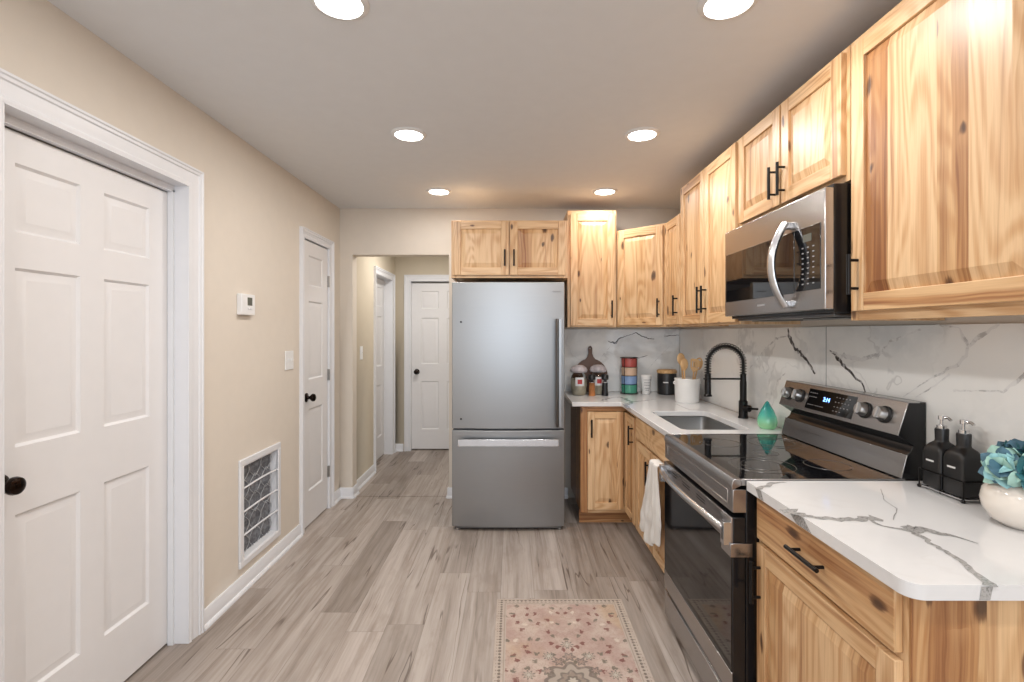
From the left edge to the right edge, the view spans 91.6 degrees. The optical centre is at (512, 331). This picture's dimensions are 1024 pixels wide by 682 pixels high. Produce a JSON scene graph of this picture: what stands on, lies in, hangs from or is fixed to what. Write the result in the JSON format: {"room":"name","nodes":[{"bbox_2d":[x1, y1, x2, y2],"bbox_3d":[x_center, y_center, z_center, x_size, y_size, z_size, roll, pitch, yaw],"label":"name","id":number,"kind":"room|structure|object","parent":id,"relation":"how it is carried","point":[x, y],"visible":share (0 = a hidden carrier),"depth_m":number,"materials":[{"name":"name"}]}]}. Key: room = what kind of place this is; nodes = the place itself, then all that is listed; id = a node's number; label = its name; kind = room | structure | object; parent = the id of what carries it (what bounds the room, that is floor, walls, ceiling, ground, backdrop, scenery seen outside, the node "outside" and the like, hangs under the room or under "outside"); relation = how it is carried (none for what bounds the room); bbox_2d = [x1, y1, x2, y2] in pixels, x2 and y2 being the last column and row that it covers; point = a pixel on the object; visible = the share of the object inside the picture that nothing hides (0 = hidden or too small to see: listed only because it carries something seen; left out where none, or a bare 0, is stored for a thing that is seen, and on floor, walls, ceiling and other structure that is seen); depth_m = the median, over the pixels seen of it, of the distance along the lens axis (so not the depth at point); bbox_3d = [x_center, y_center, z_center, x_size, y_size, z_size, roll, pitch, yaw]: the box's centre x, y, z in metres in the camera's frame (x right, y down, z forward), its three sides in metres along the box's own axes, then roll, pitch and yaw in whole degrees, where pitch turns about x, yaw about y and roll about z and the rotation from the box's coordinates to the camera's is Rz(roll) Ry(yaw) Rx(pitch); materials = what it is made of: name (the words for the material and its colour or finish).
{"room":"kitchen","nodes":[
{"label":"kitchen","id":0,"kind":"room"},
{"bbox_2d":[5,126,157,188],"bbox_3d":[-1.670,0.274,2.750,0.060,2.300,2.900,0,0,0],"label":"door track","id":1,"kind":"structure","parent":0,"point":[5,126],"depth_m":1.86,"materials":[{"name":"grey metal"}]},
{"bbox_2d":[0,0,339,608],"bbox_3d":[-1.555,0.181,0.530,0.130,2.485,7.500,0,0,0],"label":"wall","id":2,"kind":"structure","parent":0,"point":[255,209],"depth_m":2.57,"materials":[{"name":"beige paint"}]},
{"bbox_2d":[5,128,166,681],"bbox_3d":[-1.554,0.390,1.862,0.105,2.045,0.820,0,0,0],"label":"door","id":3,"kind":"structure","parent":2,"relation":"in","point":[86,241],"depth_m":1.81,"materials":[{"name":"white paint"}]},
{"bbox_2d":[0,68,203,681],"bbox_3d":[-1.542,0.334,1.862,0.155,2.180,1.004,0,0,0],"label":"trim","id":4,"kind":"structure","parent":2,"relation":"attached to","point":[20,99],"depth_m":2.27,"materials":[{"name":"white paint"}]},
{"bbox_2d":[237,293,254,315],"bbox_3d":[-1.474,-0.151,2.755,0.031,0.116,0.140,0,0,0],"label":"thermostat","id":5,"kind":"object","parent":2,"relation":"attached to","point":[245,302],"visible":1,"depth_m":2.72,"materials":[{"name":"white plastic"}]},
{"bbox_2d":[238,442,280,569],"bbox_3d":[-1.503,0.994,2.935,0.064,0.590,0.470,0,0,0],"label":"air vent","id":6,"kind":"object","parent":2,"relation":"in","point":[259,473],"visible":0.97,"depth_m":2.96,"materials":[{"name":"white metal"}]},
{"bbox_2d":[204,488,341,630],"bbox_3d":[-1.477,1.380,0.590,0.026,0.088,7.380,0,0,0],"label":"baseboard","id":7,"kind":"structure","parent":2,"relation":"attached to","point":[226,599],"depth_m":2.80,"materials":[{"name":"white paint"}]},
{"bbox_2d":[285,351,293,369],"bbox_3d":[-1.481,0.188,3.310,0.018,0.124,0.118,0,0,0],"label":"light switch","id":8,"kind":"object","parent":2,"relation":"attached to","point":[289,355],"visible":1,"depth_m":3.31,"materials":[{"name":"white plastic"}]},
{"bbox_2d":[299,226,333,534],"bbox_3d":[-1.542,0.343,3.780,0.155,2.162,0.614,0,0,0],"label":"trim","id":9,"kind":"structure","parent":2,"relation":"attached to","point":[305,233],"depth_m":3.54,"materials":[{"name":"white paint"}]},
{"bbox_2d":[305,240,329,527],"bbox_3d":[-1.478,0.374,3.787,0.105,2.075,0.490,0,0,0],"label":"door","id":10,"kind":"structure","parent":2,"relation":"in","point":[317,280],"depth_m":3.78,"materials":[{"name":"white paint"}]},
{"bbox_2d":[357,257,394,478],"bbox_3d":[-1.470,0.199,5.178,0.120,2.450,1.565,0,0,0],"label":"wall","id":11,"kind":"structure","parent":0,"point":[365,265],"depth_m":4.79,"materials":[{"name":"paint"}]},
{"bbox_2d":[360,346,362,359],"bbox_3d":[-1.401,0.194,4.620,0.018,0.124,0.075,0,0,0],"label":"light switch","id":12,"kind":"object","parent":11,"relation":"attached to","point":[361,347],"visible":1,"depth_m":4.62,"materials":[{"name":"white plastic"}]},
{"bbox_2d":[376,278,383,459],"bbox_3d":[-1.518,0.407,5.450,0.035,2.010,0.690,0,0,0],"label":"door","id":13,"kind":"structure","parent":11,"relation":"in","point":[379,283],"depth_m":5.62,"materials":[{"name":"white paint"}]},
{"bbox_2d":[357,444,403,490],"bbox_3d":[-1.360,1.380,5.178,0.100,0.088,1.565,0,0,0],"label":"baseboard","id":14,"kind":"structure","parent":11,"relation":"attached to","point":[362,480],"depth_m":4.83,"materials":[{"name":"white paint"}]},
{"bbox_2d":[374,266,394,470],"bbox_3d":[-1.458,0.377,5.450,0.145,2.095,0.830,0,0,0],"label":"trim","id":15,"kind":"structure","parent":11,"relation":"attached to","point":[389,278],"depth_m":5.80,"materials":[{"name":"white paint"}]},
{"bbox_2d":[124,449,701,681],"bbox_3d":[-0.075,1.449,1.475,3.350,0.050,9.450,0,0,0],"label":"floor","id":16,"kind":"structure","parent":0,"point":[374,588],"depth_m":2.75,"materials":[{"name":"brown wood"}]},
{"bbox_2d":[452,282,563,529],"bbox_3d":[-0.034,0.533,3.872,0.808,1.781,0.747,0,0,0],"label":"refrigerator","id":17,"kind":"object","parent":16,"relation":"on","point":[508,337],"visible":1,"depth_m":3.56,"materials":[{"name":"metal"}]},
{"bbox_2d":[492,599,654,681],"bbox_3d":[0.245,1.421,2.025,0.660,0.006,1.240,0,0,0],"label":"rug","id":18,"kind":"object","parent":16,"relation":"on","point":[537,640],"visible":1,"depth_m":2.27,"materials":[{"name":"pink fabric"}]},
{"bbox_2d":[571,406,637,526],"bbox_3d":[0.963,0.984,3.790,0.935,0.881,0.970,0,0,0],"label":"base cabinet","id":19,"kind":"object","parent":16,"relation":"on","point":[603,439],"visible":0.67,"depth_m":3.63,"materials":[{"name":"brown wood"}]},
{"bbox_2d":[564,392,781,435],"bbox_3d":[0.927,0.526,3.375,0.995,0.033,1.786,0,0,0],"label":"countertop","id":20,"kind":"structure","parent":19,"relation":"on","point":[648,408],"depth_m":3.24,"materials":[{"name":"white stone"}]},
{"bbox_2d":[570,365,586,394],"bbox_3d":[0.535,0.388,4.050,0.140,0.242,0.140,0,0,0],"label":"glass jar","id":21,"kind":"object","parent":20,"relation":"on","point":[578,378],"visible":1,"depth_m":4.00,"materials":[{"name":"white"}]},
{"bbox_2d":[588,375,595,395],"bbox_3d":[0.632,0.425,3.985,0.058,0.168,0.057,0,0,0],"label":"mill","id":22,"kind":"object","parent":20,"relation":"on","point":[591,378],"visible":1,"depth_m":3.96,"materials":[{"name":"brown wood"}]},
{"bbox_2d":[578,346,607,391],"bbox_3d":[0.658,0.313,4.224,0.284,0.389,0.075,0,0,0],"label":"cutting board","id":23,"kind":"object","parent":20,"relation":"on","point":[590,360],"visible":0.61,"depth_m":4.22,"materials":[{"name":"brown wood"}]},
{"bbox_2d":[589,364,606,394],"bbox_3d":[0.700,0.388,4.100,0.140,0.242,0.140,0,0,0],"label":"glass jar","id":24,"kind":"object","parent":20,"relation":"on","point":[598,370],"visible":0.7,"depth_m":4.04,"materials":[{"name":"white"}]},
{"bbox_2d":[601,374,608,395],"bbox_3d":[0.737,0.425,3.990,0.058,0.168,0.057,0,0,0],"label":"mill","id":25,"kind":"object","parent":20,"relation":"on","point":[604,377],"visible":1,"depth_m":3.97,"materials":[{"name":"black plastic"}]},
{"bbox_2d":[620,357,637,393],"bbox_3d":[0.965,0.360,4.135,0.151,0.299,0.151,0,0,0],"label":"mug rack","id":26,"kind":"object","parent":20,"relation":"on","point":[620,357],"visible":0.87,"depth_m":4.08,"materials":[{"name":"black metal"}]},
{"bbox_2d":[621,384,637,393],"bbox_3d":[0.965,0.470,4.135,0.133,0.070,0.134,0,0,10],"label":"mug","id":27,"kind":"object","parent":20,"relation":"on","point":[629,389],"visible":0.91,"depth_m":4.08,"materials":[{"name":"green ceramic"}]},
{"bbox_2d":[621,375,637,384],"bbox_3d":[0.965,0.398,4.135,0.133,0.070,0.134,0,0,10],"label":"mug","id":28,"kind":"object","parent":27,"relation":"on","point":[629,380],"visible":0.88,"depth_m":4.08,"materials":[{"name":"blue ceramic"}]},
{"bbox_2d":[621,367,637,375],"bbox_3d":[0.965,0.327,4.135,0.133,0.070,0.134,0,0,10],"label":"mug","id":29,"kind":"object","parent":28,"relation":"on","point":[629,371],"visible":0.86,"depth_m":4.08,"materials":[{"name":"beige ceramic"}]},
{"bbox_2d":[621,358,637,366],"bbox_3d":[0.965,0.255,4.135,0.133,0.070,0.134,0,0,10],"label":"mug","id":30,"kind":"object","parent":29,"relation":"on","point":[629,362],"visible":0.94,"depth_m":4.08,"materials":[{"name":"red ceramic"}]},
{"bbox_2d":[640,374,651,393],"bbox_3d":[1.095,0.431,4.100,0.090,0.156,0.090,0,0,0],"label":"tumbler","id":31,"kind":"object","parent":20,"relation":"on","point":[645,379],"visible":1,"depth_m":4.07,"materials":[{"name":"white ceramic"}]},
{"bbox_2d":[657,369,676,394],"bbox_3d":[1.262,0.407,4.085,0.160,0.204,0.160,0,0,0],"label":"canister","id":32,"kind":"object","parent":20,"relation":"on","point":[665,377],"visible":0.96,"depth_m":4.02,"materials":[{"name":"black metal"}]},
{"bbox_2d":[673,377,700,402],"bbox_3d":[1.272,0.423,3.640,0.181,0.172,0.181,0,0,35],"label":"utensil crock","id":33,"kind":"object","parent":20,"relation":"on","point":[687,390],"visible":0.96,"depth_m":3.57,"materials":[{"name":"white ceramic"}]},
{"bbox_2d":[677,353,684,378],"bbox_3d":[1.236,0.324,3.656,0.062,0.339,0.016,0,0,-8],"label":"wooden spoon","id":34,"kind":"object","parent":33,"relation":"in","point":[680,356],"visible":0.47,"depth_m":3.65,"materials":[{"name":"brown wood"}]},
{"bbox_2d":[677,353,684,364],"bbox_3d":[1.234,0.202,3.656,0.059,0.096,0.013,0,0,0],"label":"bowl","id":35,"kind":"object","parent":34,"relation":"on","point":[680,356],"depth_m":3.65,"materials":[{"name":"brown wood"}]},
{"bbox_2d":[680,358,687,378],"bbox_3d":[1.241,0.341,3.610,0.059,0.304,0.013,0,0,0],"label":"wooden spoon","id":36,"kind":"object","parent":33,"relation":"in","point":[684,363],"visible":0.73,"depth_m":3.60,"materials":[{"name":"brown wood"}]},
{"bbox_2d":[680,358,687,370],"bbox_3d":[1.241,0.237,3.610,0.059,0.096,0.013,0,0,0],"label":"bowl","id":37,"kind":"object","parent":36,"relation":"on","point":[684,363],"depth_m":3.61,"materials":[{"name":"brown wood"}]},
{"bbox_2d":[690,358,698,378],"bbox_3d":[1.317,0.343,3.608,0.067,0.302,0.015,0,0,-3],"label":"slotted spatula","id":38,"kind":"object","parent":33,"relation":"in","point":[693,368],"visible":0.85,"depth_m":3.61,"materials":[{"name":"brown wood"}]},
{"bbox_2d":[694,358,702,378],"bbox_3d":[1.338,0.341,3.645,0.105,0.308,0.016,0,0,-6],"label":"wooden spatula","id":39,"kind":"object","parent":33,"relation":"in","point":[701,361],"visible":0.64,"depth_m":3.64,"materials":[{"name":"brown wood"}]},
{"bbox_2d":[659,416,736,429],"bbox_3d":[1.065,0.634,2.905,0.400,0.183,0.650,0,0,0],"label":"sink","id":40,"kind":"object","parent":20,"relation":"in","point":[682,422],"visible":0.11,"depth_m":3.21,"materials":[{"name":"metal"}]},
{"bbox_2d":[703,343,757,418],"bbox_3d":[1.265,0.287,2.911,0.269,0.446,0.145,0,0,0],"label":"kitchen faucet","id":41,"kind":"object","parent":20,"relation":"on","point":[744,408],"visible":1,"depth_m":2.94,"materials":[{"name":"black metal"}]},
{"bbox_2d":[757,401,777,429],"bbox_3d":[1.345,0.436,2.635,0.100,0.146,0.100,0,0,0],"label":"glass ornament","id":42,"kind":"object","parent":20,"relation":"on","point":[767,418],"visible":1,"depth_m":2.60,"materials":[{"name":"teal glass"}]},
{"bbox_2d":[636,416,668,571],"bbox_3d":[1.101,0.984,2.893,0.654,0.881,0.815,0,0,0],"label":"base cabinet","id":43,"kind":"object","parent":16,"relation":"on","point":[650,444],"visible":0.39,"depth_m":2.96,"materials":[{"name":"brown wood"}]},
{"bbox_2d":[639,459,663,546],"bbox_3d":[0.775,0.945,2.763,0.072,0.484,0.360,0,0,0],"label":"dish towel","id":44,"kind":"object","parent":43,"relation":"hanging from","point":[650,513],"visible":0.98,"depth_m":2.70,"materials":[{"name":"white fabric"}]},
{"bbox_2d":[659,380,925,681],"bbox_3d":[1.054,0.832,2.092,0.740,1.184,0.767,0,0,0],"label":"range","id":45,"kind":"object","parent":16,"relation":"on","point":[830,433],"visible":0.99,"depth_m":1.93,"materials":[{"name":"black metal"}]},
{"bbox_2d":[664,434,904,489],"bbox_3d":[1.051,0.524,2.094,0.598,0.038,0.764,0,0,0],"label":"cooktop","id":46,"kind":"object","parent":45,"relation":"in","point":[730,460],"depth_m":1.98,"materials":[{"name":"glass"}]},
{"bbox_2d":[810,392,850,412],"bbox_3d":[1.338,0.300,2.120,0.019,0.059,0.268,0,0,0],"label":"print","id":47,"kind":"object","parent":45,"relation":"attached to","point":[822,402],"depth_m":2.10},
{"bbox_2d":[749,498,1023,681],"bbox_3d":[1.107,0.984,1.379,0.641,0.881,0.651,0,0,0],"label":"base cabinet","id":48,"kind":"object","parent":16,"relation":"on","point":[822,617],"visible":0.74,"depth_m":1.21,"materials":[{"name":"brown wood"}]},
{"bbox_2d":[747,481,1023,600],"bbox_3d":[1.092,0.525,1.350,0.666,0.033,0.713,0,0,0],"label":"countertop","id":49,"kind":"structure","parent":48,"relation":"on","point":[923,543],"depth_m":1.27,"materials":[{"name":"white stone"}]},
{"bbox_2d":[917,467,983,503],"bbox_3d":[1.379,0.477,1.560,0.095,0.064,0.173,0,0,0],"label":"caddy","id":50,"kind":"object","parent":49,"relation":"on","point":[963,500],"visible":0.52,"depth_m":1.54,"materials":[{"name":"black metal"}]},
{"bbox_2d":[923,415,954,489],"bbox_3d":[1.377,0.382,1.599,0.074,0.231,0.073,0,0,0],"label":"soap bottle","id":51,"kind":"object","parent":50,"relation":"in","point":[934,451],"visible":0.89,"depth_m":1.59,"materials":[{"name":"black plastic"}]},
{"bbox_2d":[943,419,983,497],"bbox_3d":[1.377,0.382,1.521,0.074,0.231,0.073,0,0,0],"label":"soap bottle","id":52,"kind":"object","parent":50,"relation":"in","point":[961,462],"visible":0.92,"depth_m":1.50,"materials":[{"name":"black plastic"}]},
{"bbox_2d":[979,483,1023,530],"bbox_3d":[1.339,0.445,1.306,0.172,0.128,0.172,0,0,0],"label":"vase","id":53,"kind":"object","parent":49,"relation":"on","point":[1006,506],"visible":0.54,"depth_m":1.28,"materials":[{"name":"beige ceramic"}]},
{"bbox_2d":[978,438,1023,489],"bbox_3d":[1.327,0.387,1.286,0.164,0.205,0.164,0,0,-28],"label":"artificial flowers","id":54,"kind":"object","parent":53,"relation":"in","point":[1002,463],"visible":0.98,"depth_m":1.29,"materials":[{"name":"teal fabric"}]},
{"bbox_2d":[395,257,448,443],"bbox_3d":[-0.855,0.199,6.020,1.350,2.450,0.120,0,0,0],"label":"wall","id":55,"kind":"structure","parent":0,"point":[403,265],"depth_m":5.96,"materials":[{"name":"paint"}]},
{"bbox_2d":[404,275,448,450],"bbox_3d":[-0.846,0.370,6.008,0.904,2.107,0.145,0,0,0],"label":"trim","id":56,"kind":"structure","parent":55,"relation":"attached to","point":[408,279],"depth_m":5.95,"materials":[{"name":"white paint"}]},
{"bbox_2d":[412,283,448,448],"bbox_3d":[-0.846,0.409,5.992,0.752,2.000,0.105,0,0,0],"label":"door","id":57,"kind":"structure","parent":55,"relation":"in","point":[430,301],"depth_m":6.01,"materials":[{"name":"white paint"}]},
{"bbox_2d":[413,282,448,282],"bbox_3d":[-0.850,0.224,6.235,1.500,2.400,0.050,0,0,0],"label":"wall","id":58,"kind":"structure","parent":0,"point":[413,282],"depth_m":6.21,"materials":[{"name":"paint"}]},
{"bbox_2d":[47,0,901,208],"bbox_3d":[-0.075,-1.101,0.575,3.350,0.080,7.650,0,0,0],"label":"ceiling","id":59,"kind":"structure","parent":0,"point":[518,104],"depth_m":2.08,"materials":[{"name":"paint"}]},
{"bbox_2d":[309,0,369,20],"bbox_3d":[-0.558,-1.056,1.600,0.188,0.010,0.188,0,0,0],"label":"recessed light","id":60,"kind":"object","parent":59,"relation":"in","point":[343,10],"visible":1,"depth_m":1.62,"materials":[{"name":"white plastic"}]},
{"bbox_2d":[315,0,362,17],"bbox_3d":[-0.558,-1.056,1.600,0.146,0.001,0.146,0,0,0],"label":"diffuser","id":61,"kind":"object","parent":60,"relation":"attached to","point":[339,8],"depth_m":1.62,"materials":[{"name":"white plastic"}]},
{"bbox_2d":[391,127,426,141],"bbox_3d":[-0.558,-1.056,2.670,0.188,0.010,0.188,0,0,0],"label":"recessed light","id":62,"kind":"object","parent":59,"relation":"in","point":[410,134],"visible":1,"depth_m":2.66,"materials":[{"name":"white plastic"}]},
{"bbox_2d":[395,130,422,139],"bbox_3d":[-0.558,-1.056,2.670,0.146,0.001,0.146,0,0,0],"label":"diffuser","id":63,"kind":"object","parent":62,"relation":"attached to","point":[405,134],"depth_m":2.67,"materials":[{"name":"white plastic"}]},
{"bbox_2d":[426,187,450,194],"bbox_3d":[-0.558,-1.056,3.750,0.188,0.010,0.188,0,0,0],"label":"recessed light","id":64,"kind":"object","parent":59,"relation":"in","point":[435,191],"visible":1,"depth_m":3.74,"materials":[{"name":"white plastic"}]},
{"bbox_2d":[429,190,447,193],"bbox_3d":[-0.558,-1.056,3.750,0.146,0.001,0.146,0,0,0],"label":"diffuser","id":65,"kind":"object","parent":64,"relation":"attached to","point":[432,191],"depth_m":3.75,"materials":[{"name":"white plastic"}]},
{"bbox_2d":[592,187,617,194],"bbox_3d":[0.692,-1.056,3.750,0.188,0.010,0.188,0,0,0],"label":"recessed light","id":66,"kind":"object","parent":59,"relation":"in","point":[600,191],"visible":1,"depth_m":3.74,"materials":[{"name":"white plastic"}]},
{"bbox_2d":[595,190,614,193],"bbox_3d":[0.692,-1.056,3.750,0.146,0.001,0.146,0,0,0],"label":"diffuser","id":67,"kind":"object","parent":66,"relation":"attached to","point":[600,191],"depth_m":3.77,"materials":[{"name":"white plastic"}]},
{"bbox_2d":[624,127,659,141],"bbox_3d":[0.692,-1.056,2.670,0.188,0.010,0.188,0,0,0],"label":"recessed light","id":68,"kind":"object","parent":59,"relation":"in","point":[639,134],"visible":1,"depth_m":2.66,"materials":[{"name":"white plastic"}]},
{"bbox_2d":[628,130,655,139],"bbox_3d":[0.692,-1.056,2.670,0.146,0.001,0.146,0,0,0],"label":"diffuser","id":69,"kind":"object","parent":68,"relation":"attached to","point":[645,134],"depth_m":2.67,"materials":[{"name":"white plastic"}]},
{"bbox_2d":[697,0,758,20],"bbox_3d":[0.692,-1.056,1.600,0.188,0.010,0.188,0,0,0],"label":"recessed light","id":70,"kind":"object","parent":59,"relation":"in","point":[713,10],"visible":1,"depth_m":1.62,"materials":[{"name":"white plastic"}]},
{"bbox_2d":[704,0,752,17],"bbox_3d":[0.692,-1.056,1.600,0.146,0.001,0.146,0,0,0],"label":"diffuser","id":71,"kind":"object","parent":70,"relation":"attached to","point":[713,8],"depth_m":1.62,"materials":[{"name":"white plastic"}]},
{"bbox_2d":[340,209,679,497],"bbox_3d":[-0.091,0.181,4.338,3.057,2.485,0.115,0,0,0],"label":"wall","id":72,"kind":"structure","parent":0,"point":[363,232],"depth_m":4.28,"materials":[{"name":"beige paint"}]},
{"bbox_2d":[357,495,446,495],"bbox_3d":[-0.965,1.422,4.322,0.830,0.004,0.025,0,0,0],"label":"trim","id":73,"kind":"structure","parent":72,"relation":"attached to","point":[357,495],"depth_m":4.33,"materials":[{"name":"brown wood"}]},
{"bbox_2d":[340,484,567,498],"bbox_3d":[-0.510,1.380,4.324,1.960,0.088,0.141,0,0,0],"label":"baseboard","id":74,"kind":"structure","parent":72,"relation":"attached to","point":[346,492],"depth_m":4.27,"materials":[{"name":"white paint"}]},
{"bbox_2d":[451,220,567,281],"bbox_3d":[-0.026,-0.610,3.942,0.857,0.424,0.656,0,0,0],"label":"upper cabinet","id":75,"kind":"object","parent":72,"relation":"attached to","point":[481,250],"visible":0.94,"depth_m":3.65,"materials":[{"name":"brown wood"}]},
{"bbox_2d":[564,211,615,327],"bbox_3d":[0.627,-0.501,4.087,0.388,0.927,0.376,0,0,0],"label":"upper cabinet","id":76,"kind":"object","parent":72,"relation":"attached to","point":[590,284],"visible":0.98,"depth_m":3.94,"materials":[{"name":"brown wood"}]},
{"bbox_2d":[564,329,678,390],"bbox_3d":[0.913,0.242,4.274,1.026,0.535,0.011,0,0,0],"label":"tile backsplash","id":77,"kind":"structure","parent":72,"relation":"attached to","point":[655,349],"depth_m":4.27,"materials":[{"name":"stone"}]},
{"bbox_2d":[680,208,1023,428],"bbox_3d":[1.497,0.181,0.590,0.120,2.485,7.620,0,0,0],"label":"wall","id":78,"kind":"structure","parent":0,"point":[1014,318],"depth_m":1.96,"materials":[{"name":"beige paint"}]},
{"bbox_2d":[610,223,682,327],"bbox_3d":[1.132,-0.421,3.971,0.609,0.767,0.615,0,0,0],"label":"upper cabinet","id":79,"kind":"object","parent":78,"relation":"attached to","point":[640,252],"visible":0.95,"depth_m":3.80,"materials":[{"name":"brown wood"}]},
{"bbox_2d":[665,213,708,326],"bbox_3d":[1.254,-0.421,3.494,0.356,0.767,0.335,0,0,0],"label":"upper cabinet","id":80,"kind":"object","parent":78,"relation":"attached to","point":[673,227],"visible":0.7,"depth_m":3.45,"materials":[{"name":"brown wood"}]},
{"bbox_2d":[681,141,799,325],"bbox_3d":[1.254,-0.501,2.901,0.356,0.927,0.842,0,0,0],"label":"upper cabinet","id":81,"kind":"object","parent":78,"relation":"attached to","point":[709,201],"visible":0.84,"depth_m":2.85,"materials":[{"name":"brown wood"}]},
{"bbox_2d":[738,45,850,225],"bbox_3d":[1.254,-0.738,2.074,0.356,0.455,0.804,0,0,0],"label":"upper cabinet","id":82,"kind":"object","parent":78,"relation":"attached to","point":[802,147],"visible":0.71,"depth_m":1.93,"materials":[{"name":"brown wood"}]},
{"bbox_2d":[725,183,850,321],"bbox_3d":[1.196,-0.276,2.068,0.457,0.452,0.788,0,0,0],"label":"microwave","id":83,"kind":"object","parent":82,"relation":"attached to","point":[788,263],"visible":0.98,"depth_m":1.86,"materials":[{"name":"silver metal"}]},
{"bbox_2d":[802,245,813,284],"bbox_3d":[1.046,-0.236,1.766,0.001,0.134,0.074,0,0,0],"label":"print","id":84,"kind":"object","parent":83,"relation":"attached to","point":[807,250],"depth_m":1.77},
{"bbox_2d":[679,323,1023,453],"bbox_3d":[1.431,0.241,2.614,0.011,0.538,3.308,0,0,0],"label":"tile backsplash","id":85,"kind":"structure","parent":78,"relation":"attached to","point":[974,373],"depth_m":1.87,"materials":[{"name":"tile"}]},
{"bbox_2d":[846,0,1023,320],"bbox_3d":[1.254,-0.501,1.336,0.356,0.927,0.664,0,0,0],"label":"upper cabinet","id":86,"kind":"object","parent":78,"relation":"attached to","point":[937,86],"visible":1,"depth_m":1.30,"materials":[{"name":"brown wood"}]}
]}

